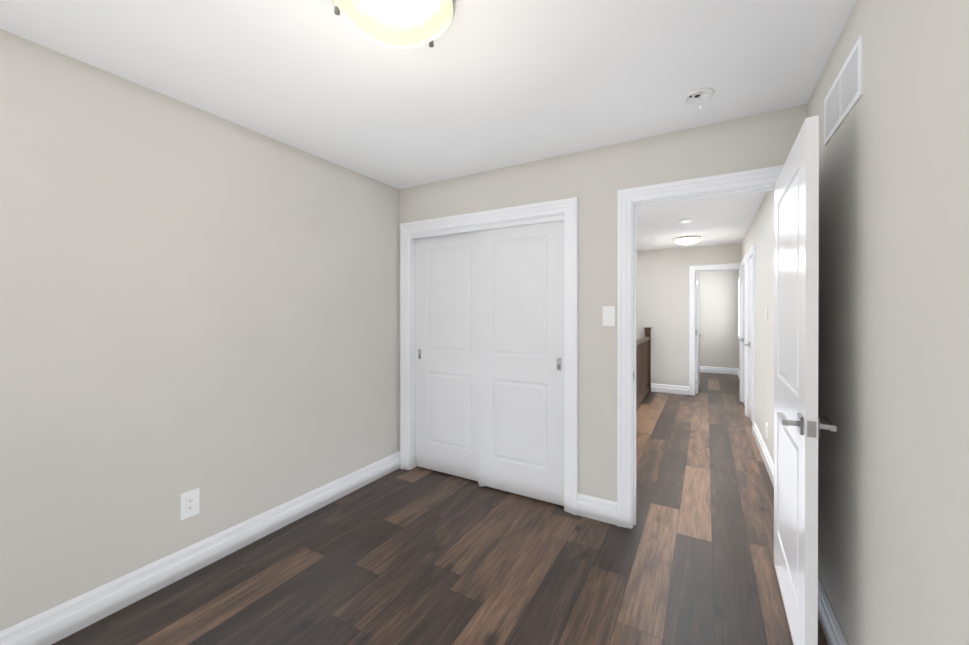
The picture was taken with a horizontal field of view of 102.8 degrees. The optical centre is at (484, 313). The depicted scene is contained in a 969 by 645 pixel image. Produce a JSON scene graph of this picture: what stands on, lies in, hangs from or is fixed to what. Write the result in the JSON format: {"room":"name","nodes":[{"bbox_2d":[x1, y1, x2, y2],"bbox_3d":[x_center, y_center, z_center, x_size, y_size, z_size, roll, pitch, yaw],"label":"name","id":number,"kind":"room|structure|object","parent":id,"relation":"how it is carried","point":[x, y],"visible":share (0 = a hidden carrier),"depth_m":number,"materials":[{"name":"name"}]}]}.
{"room":"empty bedroom","nodes":[
{"label":"empty bedroom","id":0,"kind":"room"},
{"bbox_2d":[0,29,398,630],"bbox_3d":[-1.393,0.130,2.393,0.120,2.440,4.120,0,0,30],"label":"wall","id":1,"kind":"structure","parent":0,"point":[205,302],"depth_m":1.91,"materials":[{"name":"paint"}]},
{"bbox_2d":[180,488,199,519],"bbox_3d":[-1.535,0.991,2.016,0.010,0.135,0.085,0,0,30],"label":"outlet","id":2,"kind":"object","parent":1,"relation":"attached to","point":[190,503],"visible":1,"depth_m":2.01,"materials":[{"name":"white plastic"}]},
{"bbox_2d":[0,451,399,644],"bbox_3d":[-1.514,1.281,2.034,0.030,0.140,3.130,0,0,30],"label":"baseboard","id":3,"kind":"structure","parent":1,"relation":"attached to","point":[53,625],"depth_m":1.94,"materials":[{"name":"white wood"}]},
{"bbox_2d":[0,0,856,250],"bbox_3d":[1.681,-1.125,4.710,5.600,0.060,12.000,0,0,30],"label":"ceiling","id":4,"kind":"structure","parent":0,"point":[482,86],"depth_m":1.74,"materials":[{"name":"paint"}]},
{"bbox_2d":[333,0,452,48],"bbox_3d":[-0.310,-1.028,1.336,0.406,0.118,0.412,0,0,30],"label":"light","id":5,"kind":"object","parent":4,"relation":"attached to","point":[402,24],"visible":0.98,"depth_m":1.31,"materials":[{"name":"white glass"}]},
{"bbox_2d":[680,218,691,227],"bbox_3d":[2.340,-1.035,4.493,0.132,0.121,0.132,0,0,30],"label":"smoke detector","id":6,"kind":"object","parent":4,"relation":"attached to","point":[686,220],"visible":1,"depth_m":4.46,"materials":[{"name":"white plastic"}]},
{"bbox_2d":[673,236,702,245],"bbox_3d":[2.942,-1.045,5.604,0.396,0.105,0.402,0,0,30],"label":"light","id":7,"kind":"object","parent":4,"relation":"attached to","point":[687,240],"visible":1,"depth_m":5.50,"materials":[{"name":"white glass"}]},
{"bbox_2d":[683,88,713,109],"bbox_3d":[1.066,-1.053,1.927,0.136,0.072,0.136,0,0,30],"label":"smoke detector","id":8,"kind":"object","parent":4,"relation":"attached to","point":[699,96],"visible":1,"depth_m":1.92,"materials":[{"name":"white plastic"}]},
{"bbox_2d":[52,372,827,644],"bbox_3d":[1.681,1.375,4.716,5.600,0.060,12.000,0,0,30],"label":"floor","id":9,"kind":"structure","parent":0,"point":[417,555],"depth_m":2.05,"materials":[{"name":"laminate"}]},
{"bbox_2d":[636,327,651,410],"bbox_3d":[2.116,0.790,5.433,0.110,1.105,2.870,0,0,30],"label":"stair railing","id":10,"kind":"object","parent":9,"relation":"on","point":[643,367],"visible":0.4,"depth_m":6.06,"materials":[{"name":"brown wood"}]},
{"bbox_2d":[399,104,806,501],"bbox_3d":[0.554,0.129,2.719,2.934,2.440,0.120,0,0,30],"label":"wall","id":11,"kind":"structure","parent":0,"point":[594,180],"depth_m":2.53,"materials":[{"name":"paint"}]},
{"bbox_2d":[416,231,477,480],"bbox_3d":[-0.291,0.326,3.236,0.702,2.020,0.038,0,0,30],"label":"closet door","id":12,"kind":"structure","parent":11,"relation":"in","point":[447,353],"depth_m":3.23,"materials":[{"name":"white wood"}]},
{"bbox_2d":[478,220,563,505],"bbox_3d":[0.264,0.327,2.870,0.702,2.020,0.038,0,0,30],"label":"closet door","id":13,"kind":"structure","parent":11,"relation":"in","point":[520,359],"depth_m":2.84,"materials":[{"name":"white wood"}]},
{"bbox_2d":[400,165,783,528],"bbox_3d":[1.716,0.277,4.719,2.906,2.135,4.797,0,0,30],"label":"door frame","id":14,"kind":"structure","parent":11,"relation":"attached to","point":[626,198],"depth_m":2.61,"materials":[{"name":"white wood"}]},
{"bbox_2d":[577,493,616,524],"bbox_3d":[0.736,1.280,2.538,0.267,0.140,0.018,0,0,30],"label":"baseboard","id":15,"kind":"structure","parent":11,"relation":"attached to","point":[595,508],"depth_m":2.53,"materials":[{"name":"white wood"}]},
{"bbox_2d":[602,306,614,325],"bbox_3d":[0.803,0.015,2.501,0.078,0.128,0.010,0,0,30],"label":"bedroom light switch","id":16,"kind":"object","parent":11,"relation":"attached to","point":[608,315],"visible":1,"depth_m":2.50,"materials":[{"name":"white plastic"}]},
{"bbox_2d":[774,115,836,644],"bbox_3d":[1.356,0.327,1.708,0.151,2.030,0.851,0,0,31],"label":"bedroom door","id":17,"kind":"structure","parent":11,"relation":"in","point":[798,425],"depth_m":1.49,"materials":[{"name":"white wood"}]},
{"bbox_2d":[636,243,740,385],"bbox_3d":[2.927,0.119,6.719,2.568,2.440,0.120,0,0,30],"label":"wall","id":18,"kind":"structure","parent":0,"point":[662,293],"depth_m":6.54,"materials":[{"name":"paint"}]},
{"bbox_2d":[651,383,688,394],"bbox_3d":[2.621,1.269,6.817,1.741,0.140,0.018,0,0,30],"label":"baseboard","id":19,"kind":"structure","parent":18,"relation":"attached to","point":[664,388],"depth_m":6.52,"materials":[{"name":"white wood"}]},
{"bbox_2d":[695,272,702,393],"bbox_3d":[3.698,0.315,6.703,0.151,2.030,0.630,0,0,32],"label":"door","id":20,"kind":"structure","parent":18,"relation":"in","point":[697,350],"depth_m":6.45,"materials":[{"name":"white wood"}]},
{"bbox_2d":[695,270,737,367],"bbox_3d":[4.599,0.114,9.103,2.540,2.440,0.120,0,0,30],"label":"wall","id":21,"kind":"structure","parent":0,"point":[719,316],"depth_m":8.66,"materials":[{"name":"paint"}]},
{"bbox_2d":[700,366,735,373],"bbox_3d":[4.561,1.264,9.048,2.220,0.140,0.018,0,0,30],"label":"baseboard","id":22,"kind":"structure","parent":21,"relation":"attached to","point":[722,370],"depth_m":8.66,"materials":[{"name":"white wood"}]},
{"bbox_2d":[738,269,739,369],"bbox_3d":[4.928,0.118,7.243,0.120,2.440,3.020,0,0,30],"label":"wall","id":23,"kind":"structure","parent":0,"point":[739,334],"depth_m":8.19,"materials":[{"name":"paint"}]},
{"bbox_2d":[736,368,739,377],"bbox_3d":[4.868,1.268,7.280,0.018,0.140,2.780,0,0,30],"label":"baseboard","id":24,"kind":"structure","parent":23,"relation":"attached to","point":[737,370],"depth_m":8.29,"materials":[{"name":"white wood"}]},
{"bbox_2d":[738,277,739,338],"bbox_3d":[5.146,-0.113,7.683,0.100,1.280,1.240,0,0,30],"label":"window","id":25,"kind":"structure","parent":23,"relation":"in","point":[738,305],"depth_m":8.18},
{"bbox_2d":[741,0,968,644],"bbox_3d":[2.113,0.130,2.632,0.142,2.440,8.020,0,0,30],"label":"wall","id":26,"kind":"structure","parent":0,"point":[893,407],"depth_m":1.08,"materials":[{"name":"paint"}]},
{"bbox_2d":[739,266,744,404],"bbox_3d":[3.752,0.317,5.533,0.151,2.030,0.770,0,0,30],"label":"hall door","id":27,"kind":"structure","parent":26,"relation":"in","point":[743,339],"depth_m":5.77,"materials":[{"name":"white wood"}]},
{"bbox_2d":[744,256,752,421],"bbox_3d":[3.265,0.320,4.683,0.151,2.030,0.770,0,0,30],"label":"hall door","id":28,"kind":"structure","parent":26,"relation":"in","point":[750,335],"depth_m":4.90,"materials":[{"name":"white wood"}]},
{"bbox_2d":[753,423,773,486],"bbox_3d":[2.604,1.277,3.610,0.018,0.140,1.590,0,0,30],"label":"baseboard","id":29,"kind":"structure","parent":26,"relation":"attached to","point":[766,457],"depth_m":3.49,"materials":[{"name":"white wood"}]},
{"bbox_2d":[766,422,767,439],"bbox_3d":[2.523,1.048,3.460,0.010,0.135,0.085,0,0,30],"label":"outlet","id":30,"kind":"object","parent":26,"relation":"attached to","point":[766,431],"visible":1,"depth_m":3.44,"materials":[{"name":"white plastic"}]},
{"bbox_2d":[766,306,767,320],"bbox_3d":[2.523,-0.002,3.458,0.010,0.128,0.078,0,0,30],"label":"light switch","id":31,"kind":"object","parent":26,"relation":"attached to","point":[766,313],"visible":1,"depth_m":3.43,"materials":[{"name":"white plastic"}]},
{"bbox_2d":[818,575,847,644],"bbox_3d":[0.888,1.285,0.658,0.018,0.140,3.130,0,0,30],"label":"baseboard","id":32,"kind":"structure","parent":26,"relation":"attached to","point":[834,635],"depth_m":1.59,"materials":[{"name":"white wood"}]},
{"bbox_2d":[824,35,862,145],"bbox_3d":[1.372,-0.833,1.488,0.008,0.200,0.450,0,0,30],"label":"air vent","id":33,"kind":"object","parent":26,"relation":"in","point":[844,95],"visible":1,"depth_m":1.44,"materials":[{"name":"white metal"}]}
]}

